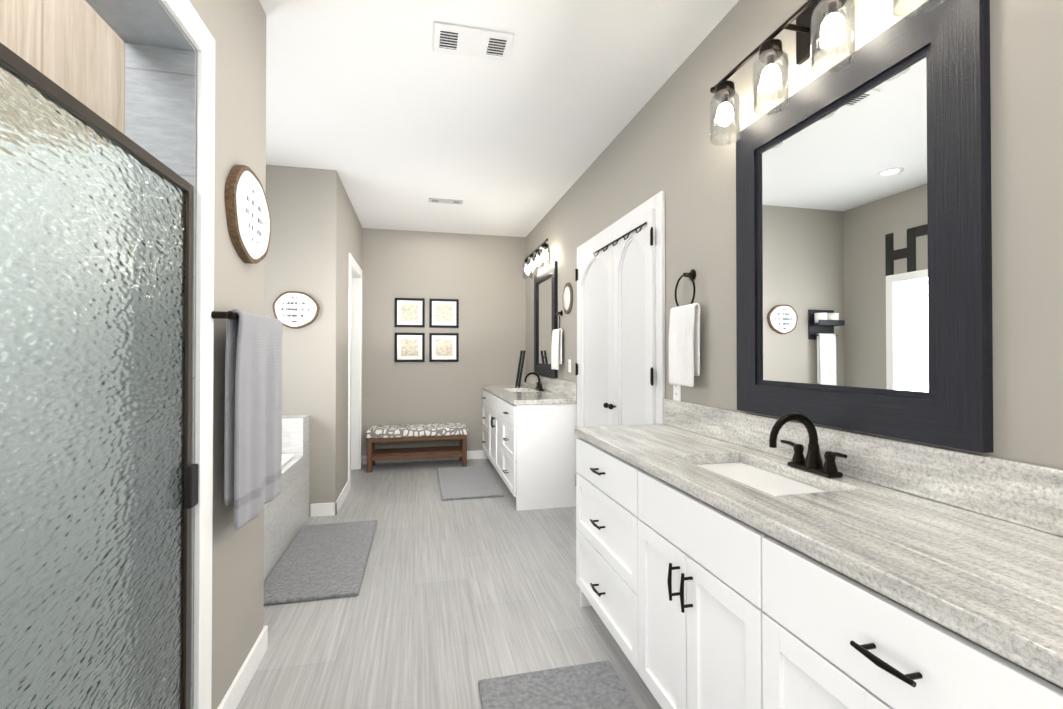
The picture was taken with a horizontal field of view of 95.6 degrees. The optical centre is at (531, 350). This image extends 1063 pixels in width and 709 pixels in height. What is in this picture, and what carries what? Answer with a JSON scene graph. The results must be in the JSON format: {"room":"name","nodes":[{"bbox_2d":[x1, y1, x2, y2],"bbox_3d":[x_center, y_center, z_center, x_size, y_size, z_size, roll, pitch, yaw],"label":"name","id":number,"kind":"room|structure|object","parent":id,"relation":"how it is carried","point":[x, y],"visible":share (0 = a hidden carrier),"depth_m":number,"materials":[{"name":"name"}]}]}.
{"room":"bathroom","nodes":[
{"label":"bathroom","id":0,"kind":"room"},
{"bbox_2d":[160,0,196,49],"bbox_3d":[-0.994,-1.181,1.014,0.180,0.560,0.840,0,-1,-13],"label":"wall","id":1,"kind":"structure","parent":0,"point":[193,3],"depth_m":1.41,"materials":[{"name":"grey paint"}]},
{"bbox_2d":[85,0,194,50],"bbox_3d":[-0.994,-0.897,1.012,0.179,0.008,0.824,0,-1,-13],"label":"soffit","id":2,"kind":"structure","parent":1,"relation":"attached to","point":[148,22],"depth_m":1.31,"materials":[{"name":"white paint"}]},
{"bbox_2d":[161,0,214,708],"bbox_3d":[-0.898,0.144,1.025,0.016,2.270,1.020,0,-1,-13],"label":"trim","id":3,"kind":"structure","parent":1,"relation":"attached to","point":[185,15],"depth_m":1.46,"materials":[{"name":"white paint"}]},
{"bbox_2d":[193,0,265,708],"bbox_3d":[-1.748,-0.086,1.600,1.380,2.740,0.660,0,-1,-13],"label":"wall","id":4,"kind":"structure","parent":0,"point":[236,29],"depth_m":1.71,"materials":[{"name":"grey paint"}]},
{"bbox_2d":[0,0,124,134],"bbox_3d":[-1.659,-1.018,1.286,0.992,0.879,0.008,0,-1,-13],"label":"wall tile","id":5,"kind":"structure","parent":4,"relation":"attached to","point":[75,49],"depth_m":1.36,"materials":[{"name":"beige tile"}]},
{"bbox_2d":[125,43,196,708],"bbox_3d":[-1.088,0.152,1.408,0.179,2.100,0.008,0,-1,-13],"label":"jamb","id":6,"kind":"object","parent":4,"relation":"attached to","point":[160,103],"visible":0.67,"depth_m":1.42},
{"bbox_2d":[217,627,266,708],"bbox_3d":[-1.079,1.236,1.790,0.014,0.100,0.570,0,-1,-13],"label":"baseboard","id":7,"kind":"structure","parent":4,"relation":"attached to","point":[233,696],"depth_m":1.81,"materials":[{"name":"white paint"}]},
{"bbox_2d":[211,309,282,529],"bbox_3d":[-1.030,0.227,1.789,0.102,0.723,0.602,0,-1,-13],"label":"towel rail","id":8,"kind":"object","parent":4,"relation":"attached to","point":[253,432],"visible":1,"depth_m":1.66,"materials":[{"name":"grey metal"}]},
{"bbox_2d":[225,165,270,263],"bbox_3d":[-1.081,-0.509,1.855,0.030,0.351,0.423,0,-1,-13],"label":"sign","id":9,"kind":"object","parent":4,"relation":"attached to","point":[248,217],"visible":1,"depth_m":1.78,"materials":[{"name":"white wood"}]},
{"bbox_2d":[265,165,338,516],"bbox_3d":[-2.242,-0.067,3.733,1.380,2.740,0.120,0,-1,-13],"label":"wall","id":10,"kind":"structure","parent":0,"point":[302,255],"depth_m":3.79,"materials":[{"name":"grey paint"}]},
{"bbox_2d":[272,291,319,328],"bbox_3d":[-1.832,-0.314,3.753,0.332,0.291,0.030,0,-1,-13],"label":"sign","id":11,"kind":"object","parent":10,"relation":"attached to","point":[294,310],"visible":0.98,"depth_m":3.74,"materials":[{"name":"white wood"}]},
{"bbox_2d":[310,502,335,516],"bbox_3d":[-1.636,1.253,3.794,0.194,0.100,0.014,0,-1,-13],"label":"baseboard","id":12,"kind":"structure","parent":10,"relation":"attached to","point":[322,509],"depth_m":3.79,"materials":[{"name":"white paint"}]},
{"bbox_2d":[338,177,362,496],"bbox_3d":[-1.832,-0.059,4.752,0.120,2.740,1.680,0,-1,-13],"label":"wall","id":13,"kind":"structure","parent":0,"point":[344,225],"depth_m":4.26,"materials":[{"name":"grey paint"}]},
{"bbox_2d":[335,480,348,514],"bbox_3d":[-1.625,1.256,4.145,0.014,0.100,0.694,0,-1,-13],"label":"baseboard","id":14,"kind":"structure","parent":13,"relation":"attached to","point":[341,497],"depth_m":4.06,"materials":[{"name":"white paint"}]},
{"bbox_2d":[348,253,361,490],"bbox_3d":[-1.813,0.203,4.970,0.016,2.220,0.980,0,-1,-13],"label":"door frame","id":15,"kind":"structure","parent":13,"relation":"attached to","point":[354,265],"depth_m":4.54,"materials":[{"name":"white paint"}]},
{"bbox_2d":[351,268,359,469],"bbox_3d":[-1.879,0.248,4.954,0.120,2.130,0.800,0,-1,-13],"label":"lining","id":16,"kind":"object","parent":13,"relation":"attached to","point":[355,359],"visible":0.31,"depth_m":5.34,"materials":[{"name":"white paint"}]},
{"bbox_2d":[362,228,525,455],"bbox_3d":[-1.762,-0.050,5.692,3.440,2.740,0.120,0,-1,-13],"label":"wall","id":17,"kind":"structure","parent":0,"point":[481,279],"depth_m":5.79,"materials":[{"name":"grey paint"}]},
{"bbox_2d":[395,298,424,326],"bbox_3d":[-1.439,-0.445,5.698,0.345,0.345,0.020,0,-1,-13],"label":"picture","id":18,"kind":"object","parent":17,"relation":"attached to","point":[409,312],"visible":1,"depth_m":5.70,"materials":[{"name":"white paper"}]},
{"bbox_2d":[395,333,424,361],"bbox_3d":[-1.439,-0.035,5.694,0.345,0.345,0.020,0,-1,-13],"label":"picture","id":19,"kind":"object","parent":17,"relation":"attached to","point":[409,347],"visible":1,"depth_m":5.69,"materials":[{"name":"white paper"}]},
{"bbox_2d":[363,450,483,463],"bbox_3d":[-1.229,1.270,5.736,1.476,0.100,0.014,0,-1,-13],"label":"baseboard","id":20,"kind":"structure","parent":17,"relation":"attached to","point":[478,454],"depth_m":5.75,"materials":[{"name":"white paint"}]},
{"bbox_2d":[429,299,458,327],"bbox_3d":[-1.050,-0.445,5.788,0.345,0.345,0.020,0,-1,-13],"label":"picture","id":21,"kind":"object","parent":17,"relation":"attached to","point":[443,313],"visible":1,"depth_m":5.79,"materials":[{"name":"white paper"}]},
{"bbox_2d":[429,333,458,361],"bbox_3d":[-1.050,-0.035,5.784,0.345,0.345,0.020,0,-1,-13],"label":"picture","id":22,"kind":"object","parent":17,"relation":"attached to","point":[443,347],"visible":1,"depth_m":5.78,"materials":[{"name":"white paper"}]},
{"bbox_2d":[236,459,661,708],"bbox_3d":[-0.710,1.315,1.674,3.440,0.060,8.400,0,-1,-13],"label":"floor","id":23,"kind":"structure","parent":0,"point":[451,604],"depth_m":2.36,"materials":[{"name":"tile"}]},
{"bbox_2d":[264,414,309,581],"bbox_3d":[-1.951,0.809,2.808,0.848,0.971,1.796,0,-1,-13],"label":"tub","id":24,"kind":"object","parent":23,"relation":"on","point":[286,513],"visible":0.17,"depth_m":3.32,"materials":[{"name":"tile"}]},
{"bbox_2d":[264,520,376,604],"bbox_3d":[-1.291,1.285,3.029,0.520,0.021,1.140,0,-1,-13],"label":"area rug","id":25,"kind":"object","parent":23,"relation":"on","point":[320,561],"visible":0.83,"depth_m":2.86,"materials":[{"name":"grey fabric"}]},
{"bbox_2d":[366,423,467,472],"bbox_3d":[-1.291,1.093,5.489,1.090,0.450,0.410,0,-1,-13],"label":"bench","id":26,"kind":"object","parent":23,"relation":"on","point":[409,432],"visible":0.96,"depth_m":5.34,"materials":[{"name":"wood"}]},
{"bbox_2d":[437,466,503,500],"bbox_3d":[-0.638,1.300,4.796,0.550,0.021,1.150,0,-1,-13],"label":"area rug","id":27,"kind":"object","parent":23,"relation":"on","point":[459,483],"visible":1,"depth_m":4.66,"materials":[{"name":"grey fabric"}]},
{"bbox_2d":[482,388,576,510],"bbox_3d":[-0.128,0.884,4.957,0.580,0.859,2.027,0,-1,-13],"label":"bathroom vanity","id":28,"kind":"object","parent":23,"relation":"on","point":[529,437],"depth_m":3.99,"materials":[{"name":"white wood"}]},
{"bbox_2d":[482,384,576,403],"bbox_3d":[-0.108,0.433,4.956,0.543,0.040,2.047,0,-1,-13],"label":"countertop","id":29,"kind":"structure","parent":28,"relation":"on","point":[523,394],"depth_m":4.35,"materials":[{"name":"grey stone"}]},
{"bbox_2d":[515,350,525,386],"bbox_3d":[-0.127,0.209,5.515,0.088,0.418,0.174,0,-1,-13],"label":"ladder","id":30,"kind":"object","parent":29,"relation":"on","point":[520,371],"visible":1,"depth_m":5.45,"materials":[{"name":"black wood"}]},
{"bbox_2d":[524,372,545,391],"bbox_3d":[0.018,0.319,4.993,0.188,0.187,0.255,0,-1,-13],"label":"faucet","id":31,"kind":"object","parent":29,"relation":"on","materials":[{"name":"black metal"}]},
{"bbox_2d":[478,660,638,708],"bbox_3d":[0.209,1.270,1.251,0.540,0.021,1.360,0,-1,-13],"label":"area rug","id":32,"kind":"object","parent":23,"relation":"on","point":[597,685],"visible":0.96,"depth_m":1.79,"materials":[{"name":"grey fabric"}]},
{"bbox_2d":[576,435,1062,708],"bbox_3d":[0.866,0.847,0.725,0.556,0.859,3.630,0,-1,-13],"label":"bathroom vanity","id":33,"kind":"object","parent":23,"relation":"on","point":[728,559],"depth_m":1.16,"materials":[{"name":"white wood"}]},
{"bbox_2d":[574,423,1062,678],"bbox_3d":[0.884,0.396,0.733,0.518,0.040,3.670,0,-1,-13],"label":"countertop","id":34,"kind":"structure","parent":33,"relation":"on","point":[1000,581],"depth_m":0.97,"materials":[{"name":"grey stone"}]},
{"bbox_2d":[690,459,837,494],"bbox_3d":[0.716,0.498,1.550,0.304,0.174,0.544,0,-1,-13],"label":"sink","id":35,"kind":"object","parent":34,"relation":"in","point":[766,478],"depth_m":1.61,"materials":[{"name":"white ceramic"}]},
{"bbox_2d":[766,413,853,478],"bbox_3d":[0.826,0.289,1.506,0.189,0.187,0.256,0,-1,-13],"label":"faucet","id":36,"kind":"object","parent":34,"relation":"on","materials":[{"name":"black metal"}]},
{"bbox_2d":[259,0,738,236],"bbox_3d":[-0.710,-1.495,1.699,3.440,0.080,8.400,0,-1,-13],"label":"ceiling","id":37,"kind":"structure","parent":0,"point":[389,114],"depth_m":2.73,"materials":[{"name":"white paint"}]},
{"bbox_2d":[429,198,462,203],"bbox_3d":[-0.818,-1.421,4.599,0.320,0.015,0.100,0,-1,-13],"label":"ceiling vent","id":38,"kind":"object","parent":37,"relation":"in","point":[436,200],"visible":0.96,"depth_m":4.59,"materials":[{"name":"grey"}]},
{"bbox_2d":[433,22,513,60],"bbox_3d":[-0.276,-1.442,2.261,0.360,0.015,0.200,0,-1,-13],"label":"ceiling vent","id":39,"kind":"object","parent":37,"relation":"in","point":[469,41],"visible":1,"depth_m":2.24,"materials":[{"name":"white"}]},
{"bbox_2d":[526,0,1062,468],"bbox_3d":[0.907,-0.082,2.061,0.120,2.740,8.400,0,-1,-13],"label":"wall","id":40,"kind":"structure","parent":0,"point":[660,142],"depth_m":1.80,"materials":[{"name":"grey paint"}]},
{"bbox_2d":[523,238,550,278],"bbox_3d":[0.071,-0.969,5.027,0.170,0.325,0.949,0,-1,-13],"label":"sconce","id":41,"kind":"object","parent":40,"relation":"attached to","point":[533,263],"visible":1,"depth_m":4.88,"materials":[{"name":"glass"}]},
{"bbox_2d":[534,261,557,377],"bbox_3d":[0.139,-0.293,5.037,0.031,1.125,0.860,0,-1,-13],"label":"mirror","id":42,"kind":"object","parent":40,"relation":"attached to","point":[545,295],"visible":0.81,"depth_m":5.01,"materials":[{"name":"black wood"}]},
{"bbox_2d":[530,376,576,399],"bbox_3d":[0.147,0.346,5.016,0.020,0.135,2.047,0,-1,-13],"label":"backsplash","id":43,"kind":"structure","parent":40,"relation":"attached to","point":[564,388],"depth_m":4.45,"materials":[{"name":"grey stone"}]},
{"bbox_2d":[551,310,562,369],"bbox_3d":[0.246,-0.098,4.475,0.075,0.553,0.218,0,-1,-13],"label":"towel ring","id":44,"kind":"object","parent":40,"relation":"attached to","point":[556,353],"visible":1,"depth_m":4.46,"materials":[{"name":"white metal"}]},
{"bbox_2d":[551,328,561,369],"bbox_3d":[0.235,-0.009,4.471,0.056,0.379,0.223,0,-1,-13],"label":"towel","id":45,"kind":"object","parent":44,"relation":"hanging from","point":[556,348],"depth_m":4.44,"materials":[{"name":"white fabric"}]},
{"bbox_2d":[562,283,572,313],"bbox_3d":[0.318,-0.463,4.289,0.020,0.280,0.280,0,-1,-13],"label":"round sign","id":46,"kind":"object","parent":40,"relation":"attached to","point":[567,299],"visible":1,"depth_m":4.26,"materials":[{"name":"white wood"}]},
{"bbox_2d":[568,359,570,372],"bbox_3d":[0.335,0.137,4.237,0.008,0.114,0.070,0,-1,-13],"label":"outlet","id":47,"kind":"object","parent":40,"relation":"attached to","point":[569,365],"visible":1,"depth_m":4.23,"materials":[{"name":"white paint"}]},
{"bbox_2d":[575,191,664,472],"bbox_3d":[0.513,0.221,3.281,0.093,2.155,1.440,0,-1,-13],"label":"door","id":48,"kind":"structure","parent":40,"relation":"attached to","point":[620,280],"depth_m":3.06,"materials":[{"name":"white painted wood"}]},
{"bbox_2d":[673,385,680,400],"bbox_3d":[0.745,0.202,2.468,0.008,0.114,0.070,0,-1,-13],"label":"outlet","id":49,"kind":"object","parent":40,"relation":"attached to","point":[677,392],"visible":0.71,"depth_m":2.46,"materials":[{"name":"white paint"}]},
{"bbox_2d":[669,269,699,386],"bbox_3d":[0.745,-0.111,2.322,0.075,0.563,0.218,0,-1,-13],"label":"towel ring","id":50,"kind":"object","parent":40,"relation":"attached to","point":[684,347],"visible":1,"depth_m":2.31,"materials":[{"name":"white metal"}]},
{"bbox_2d":[710,0,943,145],"bbox_3d":[0.880,-0.999,1.539,0.170,0.325,0.949,0,-1,-13],"label":"sconce","id":51,"kind":"object","parent":40,"relation":"attached to","point":[815,28],"visible":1,"depth_m":1.62,"materials":[{"name":"glass"}]},
{"bbox_2d":[663,399,1062,534],"bbox_3d":[1.127,0.309,0.790,0.020,0.135,3.670,0,-1,-13],"label":"backsplash","id":52,"kind":"structure","parent":40,"relation":"attached to","point":[1031,495],"depth_m":1.22,"materials":[{"name":"grey stone"}]},
{"bbox_2d":[736,0,992,452],"bbox_3d":[0.950,-0.324,1.540,0.031,1.125,0.880,0,-1,-13],"label":"mirror","id":53,"kind":"object","parent":40,"relation":"attached to","point":[863,249],"visible":0.9,"depth_m":1.36,"materials":[{"name":"black wood"}]},
{"bbox_3d":[-0.994,1.239,0.993,0.179,0.080,0.824,0,-1,-13],"label":"sill","id":54,"kind":"structure","parent":0,"visible":0},
{"bbox_2d":[0,42,197,708],"bbox_3d":[-0.909,0.354,1.021,0.042,1.689,0.816,0,-1,-13],"label":"shower door","id":55,"kind":"structure","parent":54,"relation":"on","point":[98,485],"depth_m":0.99,"materials":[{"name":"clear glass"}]}
]}

